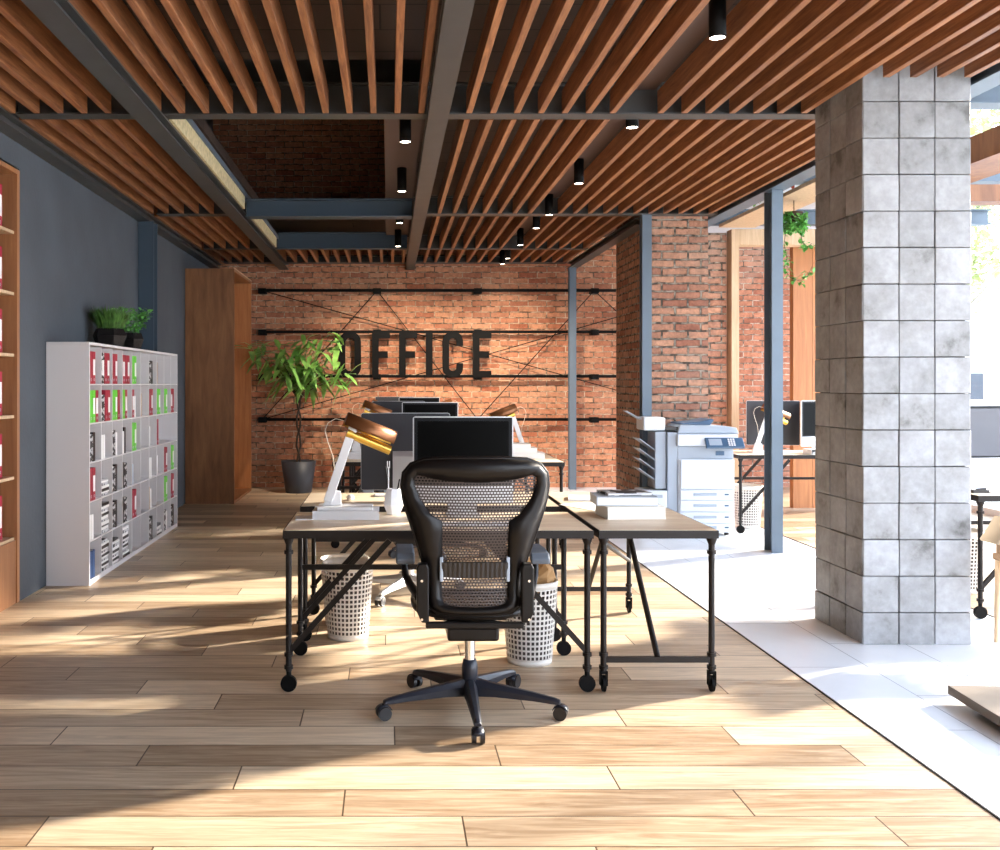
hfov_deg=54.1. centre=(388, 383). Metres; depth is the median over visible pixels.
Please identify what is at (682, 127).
ceiling slat
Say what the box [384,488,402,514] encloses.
pen holder
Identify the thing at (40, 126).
ceiling slat
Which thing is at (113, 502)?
book
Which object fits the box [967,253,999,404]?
building
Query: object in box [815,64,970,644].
tiled column
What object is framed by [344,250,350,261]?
ceiling slat
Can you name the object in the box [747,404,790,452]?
desk lamp
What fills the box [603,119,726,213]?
ceiling slat
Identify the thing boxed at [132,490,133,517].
ring binder
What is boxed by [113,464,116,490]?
book
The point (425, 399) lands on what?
computer monitor
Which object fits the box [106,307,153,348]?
potted plant
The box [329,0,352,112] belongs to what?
ceiling slat
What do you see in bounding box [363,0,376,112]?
ceiling slat
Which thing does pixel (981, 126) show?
tree
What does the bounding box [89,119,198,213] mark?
ceiling slat
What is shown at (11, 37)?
ceiling slat
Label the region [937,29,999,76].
ceiling slat
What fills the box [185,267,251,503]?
wooden wardrobe
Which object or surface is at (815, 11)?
ceiling slat
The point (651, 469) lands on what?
tray
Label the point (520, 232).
ceiling spotlight
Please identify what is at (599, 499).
book
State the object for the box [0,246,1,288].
ring binder
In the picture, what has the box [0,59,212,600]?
wall
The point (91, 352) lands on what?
ring binder
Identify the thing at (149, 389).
ring binder
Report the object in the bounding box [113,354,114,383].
ring binder
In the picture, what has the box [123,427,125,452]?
book
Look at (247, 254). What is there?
ceiling slat
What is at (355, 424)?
desk lamp
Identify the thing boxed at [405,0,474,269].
steel beam
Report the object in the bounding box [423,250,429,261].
ceiling slat
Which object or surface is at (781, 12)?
ceiling slat
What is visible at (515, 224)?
ceiling slat
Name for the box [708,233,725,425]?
wall
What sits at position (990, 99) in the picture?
cross beam
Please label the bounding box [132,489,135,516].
ring binder
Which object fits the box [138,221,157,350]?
steel post
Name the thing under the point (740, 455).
desk
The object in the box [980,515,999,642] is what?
chair
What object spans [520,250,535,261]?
ceiling slat
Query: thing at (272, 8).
ceiling slat
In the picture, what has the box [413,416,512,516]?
computer monitor
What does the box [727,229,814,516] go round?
door frame
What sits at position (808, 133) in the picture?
ceiling slat
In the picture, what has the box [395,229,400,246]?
ceiling spotlight
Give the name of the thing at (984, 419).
computer monitor
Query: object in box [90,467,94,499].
ring binder
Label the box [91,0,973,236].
ceiling
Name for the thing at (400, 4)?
ceiling slat
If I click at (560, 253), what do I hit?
ceiling slat
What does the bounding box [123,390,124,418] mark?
ring binder
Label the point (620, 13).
ceiling slat
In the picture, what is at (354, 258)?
cross beam
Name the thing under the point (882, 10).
ceiling slat
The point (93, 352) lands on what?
ring binder
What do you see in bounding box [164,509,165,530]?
book
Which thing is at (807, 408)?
computer monitor
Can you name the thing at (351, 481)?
desk
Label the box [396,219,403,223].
ceiling spotlight
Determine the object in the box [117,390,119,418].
ring binder
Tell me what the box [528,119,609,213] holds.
ceiling slat
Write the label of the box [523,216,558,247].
ceiling slat
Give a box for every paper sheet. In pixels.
[295,515,312,519]
[559,502,594,510]
[568,495,589,500]
[971,485,999,492]
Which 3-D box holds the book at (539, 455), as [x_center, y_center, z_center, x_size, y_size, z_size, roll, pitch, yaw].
[1.270,0.660,9.020,0.340,0.050,0.220,0,0,0]
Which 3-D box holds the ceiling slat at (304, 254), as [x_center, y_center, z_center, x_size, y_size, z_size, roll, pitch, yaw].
[-1.129,-1.745,12.740,0.038,0.140,1.250,0,0,0]
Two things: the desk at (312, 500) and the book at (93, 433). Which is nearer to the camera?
the desk at (312, 500)
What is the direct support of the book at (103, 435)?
on the bookcase at (69, 507)
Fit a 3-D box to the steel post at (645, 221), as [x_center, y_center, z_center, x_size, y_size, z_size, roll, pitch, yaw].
[2.554,-0.114,9.635,0.093,3.118,0.110,0,0,0]
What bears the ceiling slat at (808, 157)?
attached to the cross beam at (641, 104)
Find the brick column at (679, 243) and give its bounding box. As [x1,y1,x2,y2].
[616,216,707,488]
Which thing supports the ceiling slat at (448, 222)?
attached to the cross beam at (462, 210)
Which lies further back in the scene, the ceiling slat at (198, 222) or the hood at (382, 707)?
the ceiling slat at (198, 222)
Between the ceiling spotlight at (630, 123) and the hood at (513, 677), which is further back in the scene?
the ceiling spotlight at (630, 123)
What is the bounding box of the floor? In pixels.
[0,487,999,849]
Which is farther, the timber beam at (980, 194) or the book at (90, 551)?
the timber beam at (980, 194)
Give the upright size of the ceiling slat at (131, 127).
0.140 m
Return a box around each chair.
[359,443,464,605]
[375,456,568,743]
[388,542,486,560]
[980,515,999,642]
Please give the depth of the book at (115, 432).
7.66 m
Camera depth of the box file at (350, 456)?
8.83 m
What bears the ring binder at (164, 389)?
on the bookcase at (69, 507)
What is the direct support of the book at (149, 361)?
on the bookcase at (69, 507)
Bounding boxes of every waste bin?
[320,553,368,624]
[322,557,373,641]
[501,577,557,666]
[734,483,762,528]
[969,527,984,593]
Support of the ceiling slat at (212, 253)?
on the steel beam at (11, 126)
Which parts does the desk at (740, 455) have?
leg, frame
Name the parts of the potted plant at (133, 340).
pot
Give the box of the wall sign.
[258,288,615,422]
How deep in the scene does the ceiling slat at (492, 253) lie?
12.89 m
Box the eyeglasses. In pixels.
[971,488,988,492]
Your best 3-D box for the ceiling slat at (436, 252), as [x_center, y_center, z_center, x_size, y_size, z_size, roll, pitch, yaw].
[0.647,-1.745,12.740,0.038,0.140,1.250,0,0,0]
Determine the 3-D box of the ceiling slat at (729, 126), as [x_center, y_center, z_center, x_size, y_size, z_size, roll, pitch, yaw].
[2.275,-1.745,7.845,0.038,0.140,3.380,0,0,0]
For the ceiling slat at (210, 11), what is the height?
0.140 m
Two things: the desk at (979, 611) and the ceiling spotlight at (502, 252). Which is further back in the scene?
the ceiling spotlight at (502, 252)
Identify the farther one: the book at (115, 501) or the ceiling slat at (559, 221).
the ceiling slat at (559, 221)
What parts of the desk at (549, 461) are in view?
frame, leg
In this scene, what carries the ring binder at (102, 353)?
on the bookcase at (69, 507)
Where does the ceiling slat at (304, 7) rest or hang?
attached to the cross beam at (641, 104)
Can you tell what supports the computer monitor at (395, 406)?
on the desk at (342, 479)
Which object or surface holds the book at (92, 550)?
on the bookcase at (69, 507)
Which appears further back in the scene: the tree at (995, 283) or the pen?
the tree at (995, 283)
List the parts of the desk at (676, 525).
leg, leg, leg, frame, leg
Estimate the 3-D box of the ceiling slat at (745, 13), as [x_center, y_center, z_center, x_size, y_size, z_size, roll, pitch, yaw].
[1.683,-1.745,2.428,0.038,0.140,7.155,0,0,0]
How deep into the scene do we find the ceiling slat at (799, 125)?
7.40 m
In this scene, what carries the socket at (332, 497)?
attached to the desk lamp at (355, 424)
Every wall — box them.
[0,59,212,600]
[213,119,789,486]
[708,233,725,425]
[790,247,819,507]
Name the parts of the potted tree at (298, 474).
pot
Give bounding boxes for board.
[169,119,244,208]
[252,219,276,246]
[719,178,816,227]
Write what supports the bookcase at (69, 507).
on the floor
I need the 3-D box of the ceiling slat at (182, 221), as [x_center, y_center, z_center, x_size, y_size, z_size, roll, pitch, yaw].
[-2.178,-1.745,10.845,0.038,0.140,2.280,0,0,0]
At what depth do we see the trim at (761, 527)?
8.72 m
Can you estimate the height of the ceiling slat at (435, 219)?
0.140 m
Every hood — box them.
[375,596,384,600]
[375,703,391,711]
[407,673,421,680]
[472,727,483,735]
[506,674,519,680]
[552,703,568,711]
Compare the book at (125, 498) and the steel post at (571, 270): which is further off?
the steel post at (571, 270)
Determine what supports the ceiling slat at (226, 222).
attached to the cross beam at (188, 212)
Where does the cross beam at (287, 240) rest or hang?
on the steel beam at (455, 16)
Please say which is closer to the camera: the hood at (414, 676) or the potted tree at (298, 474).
the hood at (414, 676)
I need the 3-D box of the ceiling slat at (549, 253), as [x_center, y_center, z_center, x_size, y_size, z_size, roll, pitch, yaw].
[2.127,-1.745,12.740,0.038,0.140,1.250,0,0,0]
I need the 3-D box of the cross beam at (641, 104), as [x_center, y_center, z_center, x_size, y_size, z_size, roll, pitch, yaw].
[0.460,-1.775,6.080,5.560,0.200,0.120,0,0,0]
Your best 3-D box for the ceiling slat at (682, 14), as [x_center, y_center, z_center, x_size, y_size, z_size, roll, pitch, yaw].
[1.387,-1.745,2.428,0.038,0.140,7.155,0,0,0]
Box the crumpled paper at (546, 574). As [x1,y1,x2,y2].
[527,558,554,592]
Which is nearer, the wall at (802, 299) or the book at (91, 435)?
the book at (91, 435)
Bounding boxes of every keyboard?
[374,493,385,496]
[442,522,507,525]
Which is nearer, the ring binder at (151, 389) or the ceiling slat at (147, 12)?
the ceiling slat at (147, 12)
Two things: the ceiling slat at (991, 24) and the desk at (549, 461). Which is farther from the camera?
the desk at (549, 461)
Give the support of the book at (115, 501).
on the bookcase at (69, 507)
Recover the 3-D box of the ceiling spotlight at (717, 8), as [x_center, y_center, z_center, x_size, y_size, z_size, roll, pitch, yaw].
[1.560,-1.740,4.600,0.080,0.200,0.080,0,0,0]
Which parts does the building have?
pane, door, railing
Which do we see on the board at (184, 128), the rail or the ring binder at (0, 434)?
the rail
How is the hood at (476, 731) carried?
attached to the office chair at (470, 615)
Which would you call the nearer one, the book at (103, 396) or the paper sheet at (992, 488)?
the paper sheet at (992, 488)
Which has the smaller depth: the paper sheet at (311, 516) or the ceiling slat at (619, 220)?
the paper sheet at (311, 516)
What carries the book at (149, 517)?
on the bookcase at (69, 507)
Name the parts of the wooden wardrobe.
panel, panel, panel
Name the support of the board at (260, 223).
attached to the cross beam at (188, 212)
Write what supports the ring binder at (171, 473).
on the bookcase at (69, 507)
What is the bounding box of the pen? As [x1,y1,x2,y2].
[387,461,389,488]
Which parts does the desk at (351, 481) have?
leg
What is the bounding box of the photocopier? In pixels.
[623,410,744,534]
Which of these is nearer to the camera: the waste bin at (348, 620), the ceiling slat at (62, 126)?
the waste bin at (348, 620)
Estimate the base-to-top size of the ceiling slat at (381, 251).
0.140 m
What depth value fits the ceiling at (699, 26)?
5.81 m
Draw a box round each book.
[90,432,94,460]
[90,434,92,461]
[90,514,93,539]
[90,549,94,577]
[90,551,91,578]
[102,395,104,420]
[102,501,108,506]
[103,435,104,458]
[113,430,114,455]
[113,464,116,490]
[113,466,114,491]
[113,500,116,526]
[113,502,114,527]
[115,432,116,454]
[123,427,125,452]
[124,462,126,487]
[124,497,126,521]
[134,396,135,416]
[149,361,152,383]
[149,362,150,383]
[149,457,151,477]
[149,516,152,538]
[149,517,150,540]
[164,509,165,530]
[171,506,172,525]
[513,443,530,447]
[513,447,536,452]
[513,451,544,458]
[590,492,657,505]
[595,504,665,519]
[597,489,651,495]
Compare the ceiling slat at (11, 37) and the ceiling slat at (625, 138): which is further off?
the ceiling slat at (625, 138)
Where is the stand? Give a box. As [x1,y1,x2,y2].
[948,685,999,725]
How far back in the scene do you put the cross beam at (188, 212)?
9.61 m
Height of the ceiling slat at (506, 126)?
0.140 m
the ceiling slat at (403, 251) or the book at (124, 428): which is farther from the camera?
the ceiling slat at (403, 251)
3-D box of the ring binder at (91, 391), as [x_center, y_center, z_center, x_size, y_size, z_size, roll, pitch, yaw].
[-2.240,0.164,7.002,0.192,0.235,0.062,0,0,0]
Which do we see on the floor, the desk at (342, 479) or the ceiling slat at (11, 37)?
the desk at (342, 479)
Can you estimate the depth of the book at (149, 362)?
8.74 m
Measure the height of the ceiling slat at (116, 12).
0.140 m
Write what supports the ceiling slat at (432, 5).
attached to the cross beam at (641, 104)
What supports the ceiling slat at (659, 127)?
attached to the cross beam at (641, 104)
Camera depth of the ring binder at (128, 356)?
8.00 m
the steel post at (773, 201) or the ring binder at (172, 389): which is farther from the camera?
the ring binder at (172, 389)
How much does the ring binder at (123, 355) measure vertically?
0.235 m
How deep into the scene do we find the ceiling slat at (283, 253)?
12.99 m
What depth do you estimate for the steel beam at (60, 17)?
5.50 m
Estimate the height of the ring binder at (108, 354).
0.235 m
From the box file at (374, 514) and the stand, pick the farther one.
the box file at (374, 514)
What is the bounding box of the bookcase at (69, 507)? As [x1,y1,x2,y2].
[46,342,176,585]
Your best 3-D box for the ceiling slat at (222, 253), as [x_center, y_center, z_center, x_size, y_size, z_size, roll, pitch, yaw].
[-2.178,-1.745,12.740,0.038,0.140,1.250,0,0,0]
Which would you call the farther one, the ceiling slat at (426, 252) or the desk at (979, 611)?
the ceiling slat at (426, 252)
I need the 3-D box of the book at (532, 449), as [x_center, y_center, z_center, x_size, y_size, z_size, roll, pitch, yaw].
[1.220,0.612,9.020,0.300,0.045,0.220,0,0,0]
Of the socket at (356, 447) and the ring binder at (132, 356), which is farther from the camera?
the socket at (356, 447)
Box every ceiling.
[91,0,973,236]
[192,59,421,81]
[384,119,421,234]
[513,0,735,235]
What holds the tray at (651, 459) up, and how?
on the photocopier
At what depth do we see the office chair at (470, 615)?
4.04 m
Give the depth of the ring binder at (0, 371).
6.28 m
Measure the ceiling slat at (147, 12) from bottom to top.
0.140 m
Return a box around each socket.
[323,490,341,505]
[351,443,360,451]
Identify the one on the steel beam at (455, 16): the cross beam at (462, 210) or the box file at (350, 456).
the cross beam at (462, 210)
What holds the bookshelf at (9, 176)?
on the floor
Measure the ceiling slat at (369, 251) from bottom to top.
0.140 m
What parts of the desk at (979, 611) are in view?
leg, frame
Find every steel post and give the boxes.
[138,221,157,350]
[568,267,575,489]
[639,215,651,486]
[764,189,782,552]
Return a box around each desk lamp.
[317,412,396,510]
[349,400,391,453]
[489,404,525,442]
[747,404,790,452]
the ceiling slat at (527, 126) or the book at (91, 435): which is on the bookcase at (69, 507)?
the book at (91, 435)
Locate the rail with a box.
[186,119,278,238]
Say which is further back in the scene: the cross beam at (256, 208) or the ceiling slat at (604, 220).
the ceiling slat at (604, 220)
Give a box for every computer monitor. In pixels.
[361,413,449,489]
[372,401,423,412]
[375,397,398,400]
[399,397,439,401]
[402,402,457,415]
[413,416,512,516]
[746,401,799,444]
[800,400,817,447]
[967,405,999,471]
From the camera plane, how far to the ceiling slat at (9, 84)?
5.68 m
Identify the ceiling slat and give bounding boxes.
[0,0,110,112]
[0,13,86,112]
[0,42,62,112]
[0,67,39,112]
[0,88,15,112]
[19,118,153,213]
[42,119,168,213]
[66,119,183,213]
[69,0,160,110]
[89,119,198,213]
[92,0,184,112]
[112,119,213,213]
[126,0,208,112]
[154,205,201,247]
[160,0,232,112]
[170,217,213,247]
[185,217,225,247]
[194,0,256,112]
[200,217,237,247]
[201,242,220,261]
[214,217,249,247]
[214,250,231,261]
[225,250,241,261]
[228,0,280,112]
[237,250,252,261]
[249,250,263,261]
[261,0,304,112]
[277,250,285,259]
[285,250,296,261]
[295,0,328,112]
[297,250,307,261]
[309,250,318,261]
[321,250,328,261]
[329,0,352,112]
[333,250,339,261]
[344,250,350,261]
[356,250,361,261]
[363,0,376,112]
[368,250,371,261]
[380,250,382,261]
[391,250,393,261]
[394,0,404,112]
[402,250,405,261]
[418,0,438,112]
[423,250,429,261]
[427,216,439,247]
[434,250,441,261]
[437,119,469,213]
[439,216,454,247]
[445,250,452,261]
[451,216,469,247]
[452,119,492,213]
[456,250,464,261]
[463,216,484,247]
[466,0,506,112]
[466,250,476,261]
[468,119,516,213]
[475,216,498,247]
[477,250,488,261]
[483,119,539,213]
[487,216,513,247]
[488,250,499,261]
[490,0,540,112]
[498,119,562,213]
[499,216,528,247]
[509,250,523,261]
[513,119,586,213]
[514,0,574,112]
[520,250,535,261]
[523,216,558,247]
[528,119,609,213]
[531,250,547,261]
[535,216,572,247]
[538,0,608,112]
[542,250,558,261]
[547,216,587,247]
[552,250,570,261]
[558,119,656,213]
[559,216,602,247]
[562,0,641,112]
[563,250,582,261]
[571,216,617,247]
[573,119,679,213]
[583,216,631,247]
[586,0,675,112]
[588,119,702,213]
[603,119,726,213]
[610,0,709,112]
[618,119,749,213]
[633,119,772,213]
[648,119,796,213]
[657,0,777,112]
[663,119,814,213]
[678,123,815,213]
[681,0,811,112]
[693,137,814,213]
[705,0,845,112]
[708,149,814,213]
[729,0,878,112]
[753,0,912,112]
[777,0,946,112]
[801,0,980,112]
[883,0,999,76]
[910,10,999,76]
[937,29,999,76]
[964,46,999,76]
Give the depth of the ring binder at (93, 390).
7.06 m
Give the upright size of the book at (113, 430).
0.200 m
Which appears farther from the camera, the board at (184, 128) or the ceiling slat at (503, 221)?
the ceiling slat at (503, 221)
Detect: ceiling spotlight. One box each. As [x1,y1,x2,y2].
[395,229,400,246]
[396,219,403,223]
[397,167,406,192]
[399,119,410,143]
[500,250,504,264]
[505,250,510,258]
[517,228,523,245]
[533,216,539,228]
[545,194,552,215]
[574,158,583,184]
[626,119,638,128]
[709,0,725,40]
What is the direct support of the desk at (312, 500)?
on the floor
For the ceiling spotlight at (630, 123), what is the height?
0.200 m
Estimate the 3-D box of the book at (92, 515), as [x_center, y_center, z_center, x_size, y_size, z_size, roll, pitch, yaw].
[-2.234,1.037,7.045,0.170,0.180,0.045,0,0,0]
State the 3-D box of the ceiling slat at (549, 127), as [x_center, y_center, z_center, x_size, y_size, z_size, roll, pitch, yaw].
[1.091,-1.745,7.845,0.038,0.140,3.380,0,0,0]
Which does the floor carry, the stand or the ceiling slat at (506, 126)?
the stand
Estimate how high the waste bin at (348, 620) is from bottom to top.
0.430 m
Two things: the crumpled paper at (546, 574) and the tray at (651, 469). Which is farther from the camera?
the tray at (651, 469)
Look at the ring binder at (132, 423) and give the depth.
8.14 m
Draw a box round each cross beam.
[15,82,814,118]
[156,196,250,216]
[203,237,277,249]
[223,255,566,263]
[245,198,412,218]
[278,232,406,249]
[414,196,717,215]
[419,234,587,249]
[712,209,990,225]
[796,173,999,184]
[969,85,999,109]
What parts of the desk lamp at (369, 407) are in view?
arm, lamp shade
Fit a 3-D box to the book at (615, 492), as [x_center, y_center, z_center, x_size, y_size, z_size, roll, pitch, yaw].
[1.240,0.570,5.100,0.240,0.012,0.180,0,0,-7]
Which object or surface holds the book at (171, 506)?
on the bookcase at (69, 507)
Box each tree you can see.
[234,332,368,493]
[965,110,999,393]
[970,206,999,304]
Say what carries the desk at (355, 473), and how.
on the floor
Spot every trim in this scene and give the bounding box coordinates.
[608,540,999,819]
[761,527,993,616]
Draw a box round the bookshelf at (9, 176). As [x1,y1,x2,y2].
[0,160,19,611]
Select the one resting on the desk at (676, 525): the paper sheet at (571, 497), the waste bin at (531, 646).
the paper sheet at (571, 497)
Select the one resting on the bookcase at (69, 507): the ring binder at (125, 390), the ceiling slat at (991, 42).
the ring binder at (125, 390)
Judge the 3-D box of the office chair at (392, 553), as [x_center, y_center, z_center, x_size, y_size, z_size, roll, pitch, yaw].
[0.404,0.870,8.185,0.837,1.148,0.796,0,0,-6]
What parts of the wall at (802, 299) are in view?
panel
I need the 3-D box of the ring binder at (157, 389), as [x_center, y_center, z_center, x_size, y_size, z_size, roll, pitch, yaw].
[-2.240,0.164,9.021,0.192,0.235,0.062,0,0,0]
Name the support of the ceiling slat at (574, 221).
attached to the cross beam at (462, 210)
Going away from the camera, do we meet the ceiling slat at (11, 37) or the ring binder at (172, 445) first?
the ceiling slat at (11, 37)
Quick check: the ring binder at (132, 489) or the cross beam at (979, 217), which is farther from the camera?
the cross beam at (979, 217)
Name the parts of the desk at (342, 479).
leg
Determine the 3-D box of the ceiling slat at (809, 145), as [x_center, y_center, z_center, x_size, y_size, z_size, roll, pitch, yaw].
[3.015,-1.745,7.845,0.038,0.140,3.380,0,0,0]
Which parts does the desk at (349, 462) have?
frame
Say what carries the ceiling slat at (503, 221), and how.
attached to the cross beam at (462, 210)
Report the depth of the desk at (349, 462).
8.57 m
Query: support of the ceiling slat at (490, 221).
attached to the cross beam at (462, 210)
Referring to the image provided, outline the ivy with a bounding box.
[783,201,814,286]
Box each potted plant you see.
[89,306,133,346]
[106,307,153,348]
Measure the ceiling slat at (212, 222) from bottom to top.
0.140 m
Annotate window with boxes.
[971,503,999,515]
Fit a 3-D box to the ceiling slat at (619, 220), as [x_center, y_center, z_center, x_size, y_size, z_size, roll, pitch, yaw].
[2.423,-1.745,10.845,0.038,0.140,2.280,0,0,0]
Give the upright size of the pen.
0.230 m
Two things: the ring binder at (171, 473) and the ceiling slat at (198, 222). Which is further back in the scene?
the ceiling slat at (198, 222)
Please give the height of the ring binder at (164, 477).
0.235 m
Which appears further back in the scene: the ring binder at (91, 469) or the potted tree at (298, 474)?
the potted tree at (298, 474)
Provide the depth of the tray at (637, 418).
9.42 m
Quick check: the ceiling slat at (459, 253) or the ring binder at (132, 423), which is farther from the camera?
the ceiling slat at (459, 253)
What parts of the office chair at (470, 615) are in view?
leg, leg, leg, seat, frame, leg, leg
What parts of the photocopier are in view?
scanner lid, handle, handle, handle, door, drawer, drawer, drawer, drawer, control panel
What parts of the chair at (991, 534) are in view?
seat, leg, arm panel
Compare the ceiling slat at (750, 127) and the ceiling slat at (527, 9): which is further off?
the ceiling slat at (750, 127)
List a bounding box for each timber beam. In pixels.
[969,125,999,182]
[970,184,999,205]
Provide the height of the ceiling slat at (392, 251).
0.140 m
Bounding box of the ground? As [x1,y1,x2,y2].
[970,472,999,507]
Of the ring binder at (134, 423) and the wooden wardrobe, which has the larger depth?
the wooden wardrobe
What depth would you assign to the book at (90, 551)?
7.01 m
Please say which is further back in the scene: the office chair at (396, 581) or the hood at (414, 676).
the office chair at (396, 581)
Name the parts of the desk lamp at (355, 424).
arm, lamp shade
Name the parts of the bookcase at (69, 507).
panel, panel, shelf, shelf, shelf, shelf, shelf, panel, panel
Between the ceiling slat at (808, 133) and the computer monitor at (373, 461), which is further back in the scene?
the ceiling slat at (808, 133)
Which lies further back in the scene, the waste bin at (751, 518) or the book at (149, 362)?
the waste bin at (751, 518)
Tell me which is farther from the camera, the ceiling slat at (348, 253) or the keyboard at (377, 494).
the ceiling slat at (348, 253)
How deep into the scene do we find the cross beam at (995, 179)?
8.31 m
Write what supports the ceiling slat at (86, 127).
attached to the cross beam at (641, 104)
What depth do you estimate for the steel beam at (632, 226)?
11.15 m
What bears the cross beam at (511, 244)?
on the steel beam at (632, 226)
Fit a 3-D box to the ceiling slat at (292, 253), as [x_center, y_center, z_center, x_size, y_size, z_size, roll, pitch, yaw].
[-1.277,-1.745,12.740,0.038,0.140,1.250,0,0,0]
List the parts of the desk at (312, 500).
leg, leg, frame, leg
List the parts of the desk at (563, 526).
leg, leg, frame, leg, leg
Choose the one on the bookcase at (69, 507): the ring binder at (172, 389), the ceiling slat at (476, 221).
the ring binder at (172, 389)
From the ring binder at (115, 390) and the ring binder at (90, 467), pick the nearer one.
the ring binder at (90, 467)
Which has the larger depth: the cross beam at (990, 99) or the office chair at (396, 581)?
the office chair at (396, 581)
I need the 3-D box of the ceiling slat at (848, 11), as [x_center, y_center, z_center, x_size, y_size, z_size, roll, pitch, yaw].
[2.127,-1.745,2.428,0.038,0.140,7.155,0,0,0]
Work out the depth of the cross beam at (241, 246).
12.04 m
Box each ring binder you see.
[0,184,1,225]
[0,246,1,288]
[0,309,1,352]
[0,371,1,415]
[0,434,1,477]
[0,496,1,539]
[90,351,92,383]
[90,390,92,422]
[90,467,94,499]
[90,468,92,500]
[93,352,94,383]
[93,390,94,422]
[95,390,97,421]
[102,353,103,383]
[102,390,107,420]
[104,353,106,383]
[107,353,109,383]
[108,390,109,420]
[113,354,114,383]
[113,390,114,419]
[115,354,116,383]
[115,390,116,419]
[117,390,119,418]
[123,355,124,383]
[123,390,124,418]
[125,355,126,383]
[125,390,126,417]
[127,355,129,383]
[132,356,133,383]
[132,389,133,417]
[132,423,133,450]
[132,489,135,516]
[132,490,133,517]
[134,356,135,383]
[134,423,135,450]
[149,389,150,414]
[151,389,152,414]
[157,389,158,413]
[157,419,158,444]
[164,389,165,412]
[164,447,165,471]
[164,477,165,501]
[171,473,173,496]
[172,389,173,411]
[172,445,173,468]
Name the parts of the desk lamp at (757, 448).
arm, lamp shade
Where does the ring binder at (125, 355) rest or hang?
on the bookcase at (69, 507)
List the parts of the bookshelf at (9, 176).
shelf, shelf, shelf, shelf, shelf, shelf, door, panel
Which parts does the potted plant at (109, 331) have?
pot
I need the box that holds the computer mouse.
[346,495,353,499]
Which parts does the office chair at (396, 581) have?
leg, leg, leg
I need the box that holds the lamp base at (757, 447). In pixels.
[752,444,762,450]
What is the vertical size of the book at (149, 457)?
0.180 m
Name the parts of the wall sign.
rail, rail, rail, rail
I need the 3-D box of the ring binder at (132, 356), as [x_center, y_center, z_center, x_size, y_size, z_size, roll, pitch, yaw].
[-2.240,-0.118,8.156,0.192,0.235,0.062,0,0,0]
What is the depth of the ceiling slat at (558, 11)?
4.98 m
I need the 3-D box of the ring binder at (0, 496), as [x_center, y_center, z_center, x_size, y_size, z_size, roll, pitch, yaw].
[-2.604,0.868,6.265,0.192,0.285,0.075,0,0,0]
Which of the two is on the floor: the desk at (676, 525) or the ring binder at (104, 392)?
the desk at (676, 525)
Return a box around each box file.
[313,506,378,519]
[348,454,360,458]
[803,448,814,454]
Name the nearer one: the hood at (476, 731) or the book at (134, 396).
the hood at (476, 731)
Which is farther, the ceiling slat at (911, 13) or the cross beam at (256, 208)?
the cross beam at (256, 208)
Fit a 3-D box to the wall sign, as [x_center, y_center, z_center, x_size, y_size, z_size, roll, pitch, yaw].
[0.850,-0.395,13.475,5.309,1.862,0.170,0,0,0]
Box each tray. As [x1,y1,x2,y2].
[623,410,640,419]
[632,456,654,469]
[633,437,654,449]
[633,446,654,459]
[633,466,654,479]
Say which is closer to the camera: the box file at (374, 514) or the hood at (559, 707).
the hood at (559, 707)
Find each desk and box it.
[280,512,595,691]
[300,493,560,640]
[331,456,360,547]
[337,450,360,492]
[349,440,360,492]
[353,466,360,490]
[502,450,564,547]
[546,492,718,691]
[733,450,817,532]
[971,481,999,618]
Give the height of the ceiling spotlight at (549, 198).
0.200 m
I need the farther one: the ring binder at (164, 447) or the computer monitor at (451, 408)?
the ring binder at (164, 447)
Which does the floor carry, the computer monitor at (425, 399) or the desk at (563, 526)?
the desk at (563, 526)
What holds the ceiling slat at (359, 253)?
attached to the cross beam at (287, 240)
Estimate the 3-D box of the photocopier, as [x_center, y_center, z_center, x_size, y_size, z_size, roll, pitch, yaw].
[2.829,0.851,9.408,1.062,1.188,0.543,0,0,0]
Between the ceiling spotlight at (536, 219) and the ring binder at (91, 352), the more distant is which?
the ceiling spotlight at (536, 219)
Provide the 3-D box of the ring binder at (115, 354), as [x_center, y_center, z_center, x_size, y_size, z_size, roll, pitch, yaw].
[-2.240,-0.118,7.647,0.192,0.235,0.066,0,0,0]
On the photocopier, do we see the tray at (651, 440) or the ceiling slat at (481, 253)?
the tray at (651, 440)
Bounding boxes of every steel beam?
[0,106,220,267]
[21,0,288,269]
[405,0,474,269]
[567,217,638,268]
[708,62,999,226]
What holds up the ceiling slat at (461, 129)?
attached to the cross beam at (641, 104)
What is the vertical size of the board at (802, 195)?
0.035 m
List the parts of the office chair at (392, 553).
leg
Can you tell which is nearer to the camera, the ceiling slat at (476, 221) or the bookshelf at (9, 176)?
the bookshelf at (9, 176)
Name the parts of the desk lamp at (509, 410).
lamp shade, arm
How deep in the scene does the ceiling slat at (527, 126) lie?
7.41 m
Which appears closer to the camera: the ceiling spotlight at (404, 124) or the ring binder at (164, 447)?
the ceiling spotlight at (404, 124)
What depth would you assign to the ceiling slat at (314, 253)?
12.95 m
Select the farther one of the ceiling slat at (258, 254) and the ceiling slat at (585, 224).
the ceiling slat at (258, 254)
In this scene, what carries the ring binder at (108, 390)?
on the bookcase at (69, 507)
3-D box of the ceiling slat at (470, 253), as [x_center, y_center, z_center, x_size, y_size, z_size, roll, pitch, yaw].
[1.091,-1.745,12.740,0.038,0.140,1.250,0,0,0]

